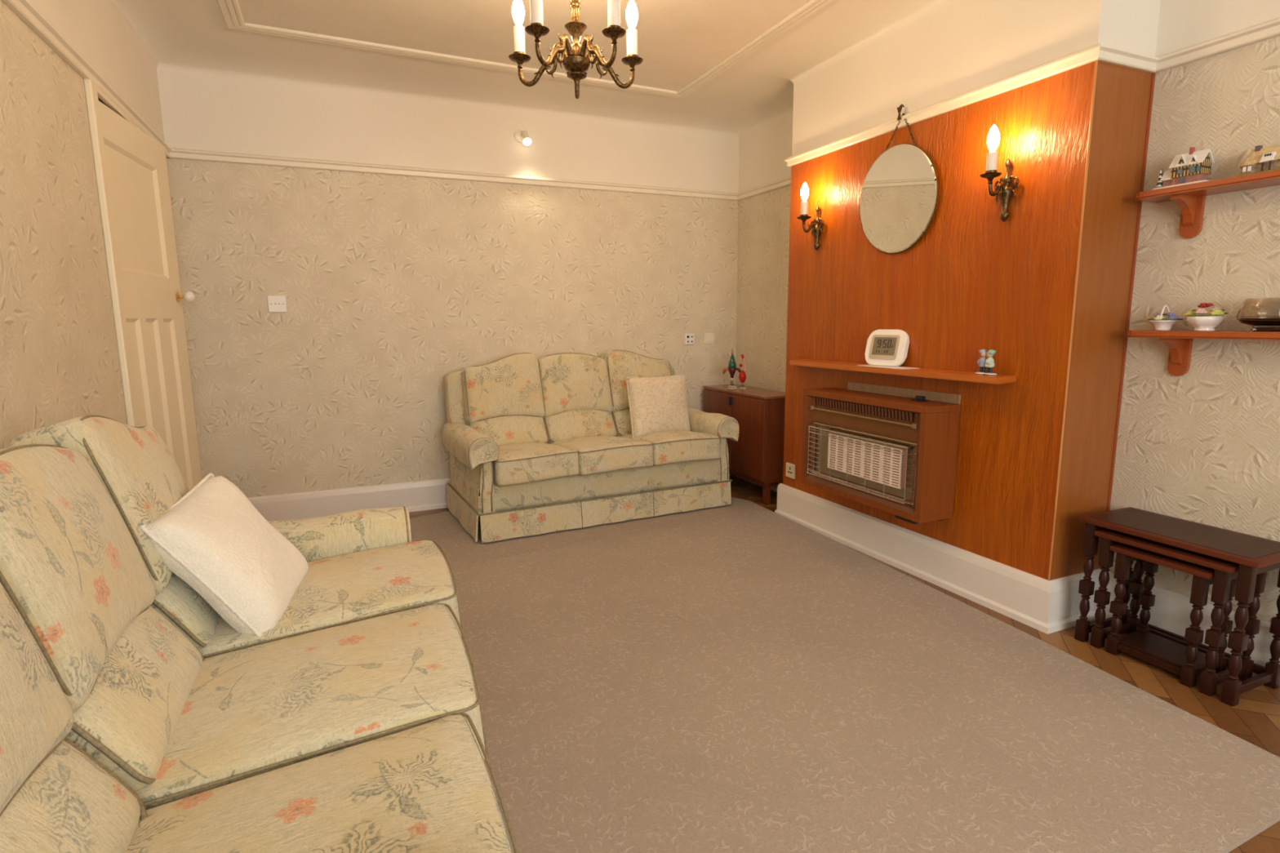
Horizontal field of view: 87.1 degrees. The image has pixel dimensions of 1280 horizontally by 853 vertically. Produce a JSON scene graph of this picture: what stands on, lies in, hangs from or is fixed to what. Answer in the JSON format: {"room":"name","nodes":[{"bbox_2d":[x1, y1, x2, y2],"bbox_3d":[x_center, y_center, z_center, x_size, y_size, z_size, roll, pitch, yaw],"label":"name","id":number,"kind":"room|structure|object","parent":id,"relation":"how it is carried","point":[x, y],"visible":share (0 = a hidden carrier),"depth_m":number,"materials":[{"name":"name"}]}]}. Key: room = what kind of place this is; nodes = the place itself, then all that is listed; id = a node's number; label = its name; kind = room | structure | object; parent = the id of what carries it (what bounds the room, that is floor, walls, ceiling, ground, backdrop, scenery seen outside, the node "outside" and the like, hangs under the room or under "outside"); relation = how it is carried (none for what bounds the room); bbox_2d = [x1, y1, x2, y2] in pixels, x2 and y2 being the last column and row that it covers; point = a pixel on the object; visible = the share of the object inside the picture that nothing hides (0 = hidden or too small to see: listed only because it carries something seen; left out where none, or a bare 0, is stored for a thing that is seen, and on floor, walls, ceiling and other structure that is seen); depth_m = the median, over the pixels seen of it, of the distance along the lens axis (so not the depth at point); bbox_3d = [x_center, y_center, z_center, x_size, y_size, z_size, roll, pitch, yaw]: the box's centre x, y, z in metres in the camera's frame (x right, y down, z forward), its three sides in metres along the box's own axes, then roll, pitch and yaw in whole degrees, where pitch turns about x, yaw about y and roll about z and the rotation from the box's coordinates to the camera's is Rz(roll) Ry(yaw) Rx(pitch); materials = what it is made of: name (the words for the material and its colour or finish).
{"room":"living room","nodes":[
{"label":"living room","id":0,"kind":"room"},
{"bbox_2d":[0,0,202,479],"bbox_3d":[-1.277,-0.268,0.874,0.080,2.630,6.188,-4,10,-23],"label":"wall","id":1,"kind":"structure","parent":0,"point":[60,357],"depth_m":1.97,"materials":[{"name":"beige paper"}]},
{"bbox_2d":[1,0,171,157],"bbox_3d":[-1.215,-0.999,0.745,0.032,0.052,6.108,-4,10,-23],"label":"trim","id":2,"kind":"structure","parent":1,"relation":"attached to","point":[23,9],"depth_m":2.19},
{"bbox_2d":[83,78,142,426],"bbox_3d":[-2.130,-0.288,2.955,0.022,2.032,0.955,-4,10,-23],"label":"trim","id":3,"kind":"structure","parent":1,"relation":"attached to","point":[92,91],"depth_m":2.48,"materials":[{"name":"beige paint"}]},
{"bbox_2d":[98,101,201,490],"bbox_3d":[-2.097,-0.280,2.966,0.107,1.996,0.805,-3,9,-18],"label":"door","id":4,"kind":"structure","parent":1,"relation":"in","point":[136,162],"depth_m":2.96,"materials":[{"name":"beige paint"}]},
{"bbox_2d":[166,157,737,497],"bbox_3d":[-0.886,-0.819,4.343,3.476,2.630,0.080,-4,10,-23],"label":"wall","id":5,"kind":"structure","parent":0,"point":[393,286],"depth_m":4.07,"materials":[{"name":"beige paper"}]},
{"bbox_2d":[266,295,287,311],"bbox_3d":[-2.044,-0.691,3.793,0.092,0.092,0.011,-4,10,-23],"label":"switch","id":6,"kind":"object","parent":5,"relation":"attached to","point":[275,303],"visible":1,"depth_m":3.79,"materials":[{"name":"white plastic"}]},
{"bbox_2d":[247,473,729,520],"bbox_3d":[-0.853,0.397,4.480,3.476,0.185,0.036,-4,10,-23],"label":"baseboard","id":7,"kind":"structure","parent":5,"relation":"attached to","point":[427,495],"depth_m":4.09,"materials":[{"name":"white paint"}]},
{"bbox_2d":[514,129,531,145],"bbox_3d":[-0.722,-1.793,4.171,0.072,0.102,0.114,-8,12,-39],"label":"wall spotlight","id":8,"kind":"object","parent":5,"relation":"attached to","point":[520,135],"visible":1,"depth_m":4.16,"materials":[{"name":"beige"}]},
{"bbox_2d":[684,333,694,344],"bbox_3d":[0.360,-0.634,4.878,0.075,0.078,0.011,-4,10,-23],"label":"socket","id":9,"kind":"object","parent":5,"relation":"attached to","point":[689,338],"visible":1,"depth_m":4.87,"materials":[{"name":"white plastic"}]},
{"bbox_2d":[703,333,714,343],"bbox_3d":[0.507,-0.648,4.941,0.082,0.078,0.012,-4,10,-23],"label":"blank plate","id":10,"kind":"object","parent":5,"relation":"attached to","point":[708,338],"visible":1,"depth_m":4.93,"materials":[{"name":"white plastic"}]},
{"bbox_2d":[27,0,1279,192],"bbox_3d":[0.357,-1.424,1.383,3.636,0.610,6.268,-4,10,-23],"label":"ceiling","id":11,"kind":"structure","parent":0,"point":[198,82],"depth_m":3.43,"materials":[{"name":"beige paint"}]},
{"bbox_2d":[217,0,833,98],"bbox_3d":[0.172,-1.586,1.402,2.410,0.014,5.002,-4,10,-23],"label":"trim","id":12,"kind":"structure","parent":11,"relation":"attached to","point":[230,10],"depth_m":3.35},
{"bbox_2d":[508,0,643,98],"bbox_3d":[-0.211,-1.443,2.322,0.483,0.576,0.464,-8,12,-40],"label":"chandelier","id":13,"kind":"object","parent":11,"relation":"hanging from","point":[576,59],"visible":1,"depth_m":2.33,"materials":[{"name":"gold metal"}]},
{"bbox_2d":[735,184,791,391],"bbox_3d":[0.955,-0.868,4.569,0.080,2.630,1.146,-4,10,-23],"label":"wall","id":14,"kind":"structure","parent":0,"point":[763,219],"depth_m":4.68,"materials":[{"name":"beige paper"}]},
{"bbox_2d":[408,475,1279,852],"bbox_3d":[0.091,0.958,1.632,4.256,0.050,6.268,-4,10,-23],"label":"floor","id":15,"kind":"structure","parent":0,"point":[1255,719],"depth_m":2.15,"materials":[{"name":"brown wood"}]},
{"bbox_2d":[703,384,785,504],"bbox_3d":[0.745,0.095,4.665,0.292,0.700,0.804,-4,10,-23],"label":"base cabinet","id":16,"kind":"object","parent":15,"relation":"on","point":[757,457],"visible":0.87,"depth_m":4.36,"materials":[{"name":"brown wood"}]},
{"bbox_2d":[722,347,741,389],"bbox_3d":[0.640,-0.403,4.672,0.116,0.282,0.074,-4,10,-23],"label":"glass ornament","id":17,"kind":"object","parent":16,"relation":"on","point":[731,367],"visible":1,"depth_m":4.66,"materials":[{"name":"multicoloured"}]},
{"bbox_2d":[738,354,746,389],"bbox_3d":[0.708,-0.378,4.645,0.052,0.241,0.053,1,9,7],"label":"glass ornament","id":18,"kind":"object","parent":16,"relation":"on","point":[742,376],"visible":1,"depth_m":4.63,"materials":[{"name":"red glass"}]},
{"bbox_2d":[409,497,1279,852],"bbox_3d":[-0.143,0.754,2.732,2.910,0.012,3.565,-4,10,-23],"label":"carpet square","id":19,"kind":"object","parent":15,"relation":"on","point":[738,677],"visible":0.56,"depth_m":1.99,"materials":[{"name":"brown carpet"}]},
{"bbox_2d":[0,414,519,852],"bbox_3d":[-0.773,0.479,1.318,0.934,0.958,1.766,-4,10,-23],"label":"sofa","id":20,"kind":"object","parent":19,"relation":"on","point":[135,717],"visible":0.92,"depth_m":1.14,"materials":[{"name":"fabric"}]},
{"bbox_2d":[0,582,74,813],"bbox_3d":[-0.832,0.299,0.716,0.177,0.414,0.472,-22,16,-19],"label":"cushion","id":21,"kind":"object","parent":20,"relation":"on","point":[37,717],"depth_m":0.86,"materials":[{"name":"beige fabric"}]},
{"bbox_2d":[0,740,140,852],"bbox_3d":[-0.763,0.538,0.783,0.137,0.275,0.461,-39,21,-14],"label":"lumbar cushion","id":22,"kind":"object","parent":20,"relation":"on","point":[68,802],"depth_m":0.89,"materials":[{"name":"beige fabric"}]},
{"bbox_2d":[0,446,155,713],"bbox_3d":[-1.034,0.234,1.165,0.177,0.405,0.472,-22,16,-19],"label":"cushion","id":23,"kind":"object","parent":20,"relation":"on","point":[71,566],"depth_m":1.10,"materials":[{"name":"beige fabric"}]},
{"bbox_2d":[8,416,189,595],"bbox_3d":[-1.229,0.160,1.616,0.177,0.414,0.472,-22,16,-19],"label":"cushion","id":24,"kind":"object","parent":20,"relation":"on","point":[135,467],"depth_m":1.47,"materials":[{"name":"beige fabric"}]},
{"bbox_2d":[66,606,202,791],"bbox_3d":[-0.962,0.469,1.233,0.137,0.275,0.461,-39,21,-14],"label":"lumbar cushion","id":25,"kind":"object","parent":20,"relation":"on","point":[139,714],"depth_m":1.14,"materials":[{"name":"beige fabric"}]},
{"bbox_2d":[150,573,220,648],"bbox_3d":[-1.160,0.399,1.683,0.137,0.275,0.461,-39,21,-14],"label":"lumbar cushion","id":26,"kind":"object","parent":20,"relation":"on","point":[176,601],"depth_m":1.53,"materials":[{"name":"beige fabric"}]},
{"bbox_2d":[139,472,308,636],"bbox_3d":[-1.017,0.317,1.689,0.266,0.346,0.404,-2,9,-13],"label":"cushion","id":27,"kind":"object","parent":20,"relation":"on","point":[213,538],"visible":0.93,"depth_m":1.57,"materials":[{"name":"beige fabric"}]},
{"bbox_2d":[135,604,484,808],"bbox_3d":[-0.663,0.575,1.381,0.611,0.184,0.493,-9,12,-22],"label":"seat cushion","id":28,"kind":"object","parent":20,"relation":"on","point":[246,708],"depth_m":1.27,"materials":[{"name":"beige fabric"}]},
{"bbox_2d":[126,714,513,852],"bbox_3d":[-0.492,0.660,0.921,0.611,0.184,0.493,-9,12,-23],"label":"seat cushion","id":29,"kind":"object","parent":20,"relation":"on","point":[413,783],"depth_m":1.01,"materials":[{"name":"beige fabric"}]},
{"bbox_2d":[197,540,461,658],"bbox_3d":[-0.832,0.491,1.842,0.611,0.184,0.493,-9,12,-22],"label":"seat cushion","id":30,"kind":"object","parent":20,"relation":"on","point":[344,582],"depth_m":1.73,"materials":[{"name":"beige fabric"}]},
{"bbox_2d":[441,350,739,542],"bbox_3d":[-0.309,0.026,4.167,1.681,0.958,0.869,-5,10,-27],"label":"sofa","id":31,"kind":"object","parent":19,"relation":"on","point":[529,439],"visible":0.91,"depth_m":4.01,"materials":[{"name":"fabric"}]},
{"bbox_2d":[461,352,545,423],"bbox_3d":[-0.841,-0.238,4.132,0.480,0.417,0.178,-5,-6,-27],"label":"cushion","id":32,"kind":"object","parent":31,"relation":"on","point":[511,388],"depth_m":4.06,"materials":[{"name":"beige fabric"}]},
{"bbox_2d":[466,415,547,445],"bbox_3d":[-0.806,0.014,4.107,0.468,0.275,0.138,-5,-24,-27],"label":"lumbar cushion","id":33,"kind":"object","parent":31,"relation":"on","point":[502,429],"depth_m":4.05,"materials":[{"name":"beige fabric"}]},
{"bbox_2d":[491,443,578,486],"bbox_3d":[-0.672,0.196,3.872,0.464,0.184,0.611,-5,5,-27],"label":"seat cushion","id":34,"kind":"object","parent":31,"relation":"on","point":[513,464],"depth_m":3.62,"materials":[{"name":"beige fabric"}]},
{"bbox_2d":[537,353,613,417],"bbox_3d":[-0.426,-0.271,4.347,0.480,0.408,0.178,-5,-6,-27],"label":"cushion","id":35,"kind":"object","parent":31,"relation":"on","point":[570,384],"depth_m":4.27,"materials":[{"name":"beige fabric"}]},
{"bbox_2d":[543,409,617,444],"bbox_3d":[-0.389,-0.022,4.317,0.468,0.275,0.138,-5,-24,-27],"label":"lumbar cushion","id":36,"kind":"object","parent":31,"relation":"on","point":[559,425],"depth_m":4.24,"materials":[{"name":"beige fabric"}]},
{"bbox_2d":[549,435,653,476],"bbox_3d":[-0.255,0.156,4.082,0.464,0.184,0.611,-5,5,-26],"label":"seat cushion","id":37,"kind":"object","parent":31,"relation":"on","point":[596,455],"depth_m":3.84,"materials":[{"name":"beige fabric"}]},
{"bbox_2d":[611,408,631,436],"bbox_3d":[0.028,-0.058,4.527,0.468,0.275,0.138,-5,-24,-27],"label":"lumbar cushion","id":38,"kind":"object","parent":31,"relation":"on","point":[621,420],"depth_m":4.39,"materials":[{"name":"beige fabric"}]},
{"bbox_2d":[600,350,671,412],"bbox_3d":[-0.006,-0.310,4.552,0.480,0.417,0.178,-5,-6,-27],"label":"cushion","id":39,"kind":"object","parent":31,"relation":"on","point":[620,365],"depth_m":4.43,"materials":[{"name":"beige fabric"}]},
{"bbox_2d":[626,374,690,438],"bbox_3d":[0.124,-0.129,4.306,0.436,0.386,0.155,-5,10,-28],"label":"cushion","id":40,"kind":"object","parent":31,"relation":"on","point":[656,404],"visible":0.9,"depth_m":4.23,"materials":[{"name":"beige fabric"}]},
{"bbox_2d":[619,430,720,466],"bbox_3d":[0.162,0.117,4.291,0.464,0.184,0.611,-5,5,-26],"label":"seat cushion","id":41,"kind":"object","parent":31,"relation":"on","point":[668,447],"depth_m":4.05,"materials":[{"name":"beige fabric"}]},
{"bbox_2d":[1106,542,1237,688],"bbox_3d":[1.797,0.619,2.283,0.220,0.392,0.300,-4,10,-23],"label":"table","id":42,"kind":"object","parent":15,"relation":"on","point":[1188,663],"visible":0.79,"depth_m":2.26,"materials":[{"name":"red wood"}]},
{"bbox_2d":[1074,506,1279,706],"bbox_3d":[1.827,0.580,2.287,0.293,0.468,0.525,-4,10,-23],"label":"table","id":43,"kind":"object","parent":15,"relation":"on","point":[1255,555],"visible":0.87,"depth_m":2.15,"materials":[{"name":"red wood"}]},
{"bbox_2d":[1089,528,1266,696],"bbox_3d":[1.812,0.599,2.286,0.257,0.430,0.410,-4,10,-23],"label":"table","id":44,"kind":"object","parent":15,"relation":"on","point":[1225,571],"visible":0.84,"depth_m":2.18,"materials":[{"name":"red wood"}]},
{"bbox_2d":[1108,35,1279,622],"bbox_3d":[2.548,-0.319,1.010,0.080,2.630,3.354,-4,10,-23],"label":"wall","id":45,"kind":"structure","parent":0,"point":[1202,445],"depth_m":2.29,"materials":[{"name":"beige paper"}]},
{"bbox_2d":[167,17,1279,200],"bbox_3d":[0.360,-1.119,1.431,3.476,0.052,6.108,-4,10,-23],"label":"trim","id":46,"kind":"structure","parent":45,"relation":"attached to","point":[1270,28],"depth_m":3.27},
{"bbox_2d":[1126,329,1279,376],"bbox_3d":[1.990,-0.203,2.021,0.150,0.160,0.950,-4,10,-23],"label":"wall shelf","id":47,"kind":"object","parent":45,"relation":"attached to","point":[1179,343],"visible":1,"depth_m":2.32,"materials":[{"name":"red wood"}]},
{"bbox_2d":[1145,304,1182,330],"bbox_3d":[1.832,-0.381,2.353,0.096,0.088,0.097,2,9,12],"label":"flower basket","id":48,"kind":"object","parent":47,"relation":"on","point":[1159,322],"visible":1,"depth_m":2.34,"materials":[{"name":"white ceramic"}]},
{"bbox_2d":[1183,302,1227,330],"bbox_3d":[1.877,-0.363,2.230,0.102,0.091,0.107,-1,9,-1],"label":"flower bowl","id":49,"kind":"object","parent":47,"relation":"on","point":[1201,322],"visible":1,"depth_m":2.21,"materials":[{"name":"white ceramic"}]},
{"bbox_2d":[1235,297,1279,331],"bbox_3d":[1.948,-0.345,2.074,0.166,0.102,0.166,-4,10,-23],"label":"glass bowl","id":50,"kind":"object","parent":47,"relation":"on","point":[1252,311],"visible":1,"depth_m":2.04,"materials":[{"name":"brown"}]},
{"bbox_2d":[1134,168,1279,238],"bbox_3d":[1.979,-0.675,1.965,0.150,0.160,0.950,-4,10,-23],"label":"wall shelf","id":51,"kind":"object","parent":45,"relation":"attached to","point":[1190,198],"visible":1,"depth_m":2.25,"materials":[{"name":"red wood"}]},
{"bbox_2d":[1153,146,1213,189],"bbox_3d":[1.831,-0.867,2.258,0.074,0.128,0.166,-4,10,-23],"label":"cottage","id":52,"kind":"object","parent":51,"relation":"on","point":[1193,166],"visible":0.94,"depth_m":2.24,"materials":[{"name":"ceramic"}]},
{"bbox_2d":[1233,144,1279,177],"bbox_3d":[1.929,-0.816,2.047,0.076,0.092,0.172,-4,10,-23],"label":"cottage","id":53,"kind":"object","parent":51,"relation":"on","point":[1260,159],"visible":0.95,"depth_m":2.06,"materials":[{"name":"beige ceramic"}]},
{"bbox_3d":[1.385,-0.660,3.229,0.391,2.630,1.684,-4,10,-23],"label":"wall","id":54,"kind":"structure","parent":0,"visible":0},
{"bbox_2d":[782,60,1155,580],"bbox_3d":[1.348,-0.452,3.237,0.321,1.847,1.697,-4,10,-23],"label":"wall panel","id":55,"kind":"object","parent":54,"relation":"attached to","point":[1048,287],"visible":0.87,"depth_m":2.63,"materials":[{"name":"orange wood"}]},
{"bbox_2d":[785,462,795,479],"bbox_3d":[0.892,0.262,3.993,0.014,0.086,0.086,-4,10,-23],"label":"power socket","id":56,"kind":"object","parent":55,"relation":"attached to","point":[790,468],"visible":1,"depth_m":3.98,"materials":[{"name":"beige plastic"}]},
{"bbox_2d":[796,182,823,250],"bbox_3d":[0.898,-1.114,3.573,0.144,0.347,0.106,-4,10,-23],"label":"wall sconce","id":57,"kind":"object","parent":55,"relation":"attached to","point":[816,228],"visible":1,"depth_m":3.56,"materials":[{"name":"gold metal"}]},
{"bbox_2d":[800,382,960,524],"bbox_3d":[1.092,0.098,3.217,0.244,0.570,0.815,-4,10,-23],"label":"heater","id":58,"kind":"object","parent":55,"relation":"attached to","point":[889,449],"visible":1,"depth_m":3.03,"materials":[{"name":"brown wood"}]},
{"bbox_2d":[813,397,914,422],"bbox_3d":[1.030,-0.086,3.160,0.014,0.043,0.654,-4,10,-23],"label":"vent grille","id":59,"kind":"object","parent":58,"relation":"attached to","point":[878,411],"depth_m":3.11,"materials":[{"name":"brown metal"}]},
{"bbox_2d":[824,428,911,449],"bbox_3d":[1.042,0.055,3.127,0.026,0.016,0.545,-4,10,-23],"label":"hood","id":60,"kind":"object","parent":58,"relation":"attached to","point":[891,440],"depth_m":3.09,"materials":[{"name":"metal"}]},
{"bbox_2d":[859,104,937,253],"bbox_3d":[1.171,-1.123,3.063,0.039,0.650,0.475,-4,10,-23],"label":"round mirror","id":61,"kind":"object","parent":55,"relation":"attached to","point":[898,199],"visible":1,"depth_m":3.05,"materials":[{"name":"clear glass"}]},
{"bbox_2d":[789,358,1016,384],"bbox_3d":[1.119,-0.277,3.215,0.146,0.026,1.452,-4,10,-23],"label":"mantel shelf","id":62,"kind":"object","parent":55,"relation":"attached to","point":[998,379],"visible":0.98,"depth_m":2.92,"materials":[{"name":"orange wood"}]},
{"bbox_2d":[857,364,916,368],"bbox_3d":[1.148,-0.278,3.126,0.110,0.002,0.280,-4,10,-23],"label":"leaflet","id":63,"kind":"object","parent":62,"relation":"on","point":[883,366],"visible":0.79,"depth_m":3.10,"materials":[{"name":"white paper"}]},
{"bbox_2d":[864,328,909,366],"bbox_3d":[1.160,-0.369,3.165,0.067,0.173,0.204,-7,11,-37],"label":"digital clock","id":64,"kind":"object","parent":62,"relation":"on","point":[887,348],"visible":0.98,"depth_m":3.14,"materials":[{"name":"white plastic"}]},
{"bbox_2d":[974,349,996,375],"bbox_3d":[1.366,-0.254,2.654,0.038,0.100,0.094,-4,10,-23],"label":"figurine","id":65,"kind":"object","parent":62,"relation":"on","point":[984,363],"visible":1,"depth_m":2.65,"materials":[{"name":"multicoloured ceramic"}]},
{"bbox_2d":[979,124,1019,222],"bbox_3d":[1.355,-0.959,2.553,0.144,0.347,0.106,-4,10,-23],"label":"wall sconce","id":66,"kind":"object","parent":55,"relation":"attached to","point":[1003,190],"visible":1,"depth_m":2.54,"materials":[{"name":"gold metal"}]},
{"bbox_2d":[736,475,1279,676],"bbox_3d":[1.803,0.711,2.348,0.361,0.190,6.088,-4,10,-23],"label":"baseboard","id":67,"kind":"structure","parent":54,"relation":"attached to","point":[1046,606],"depth_m":2.80,"materials":[{"name":"white paint"}]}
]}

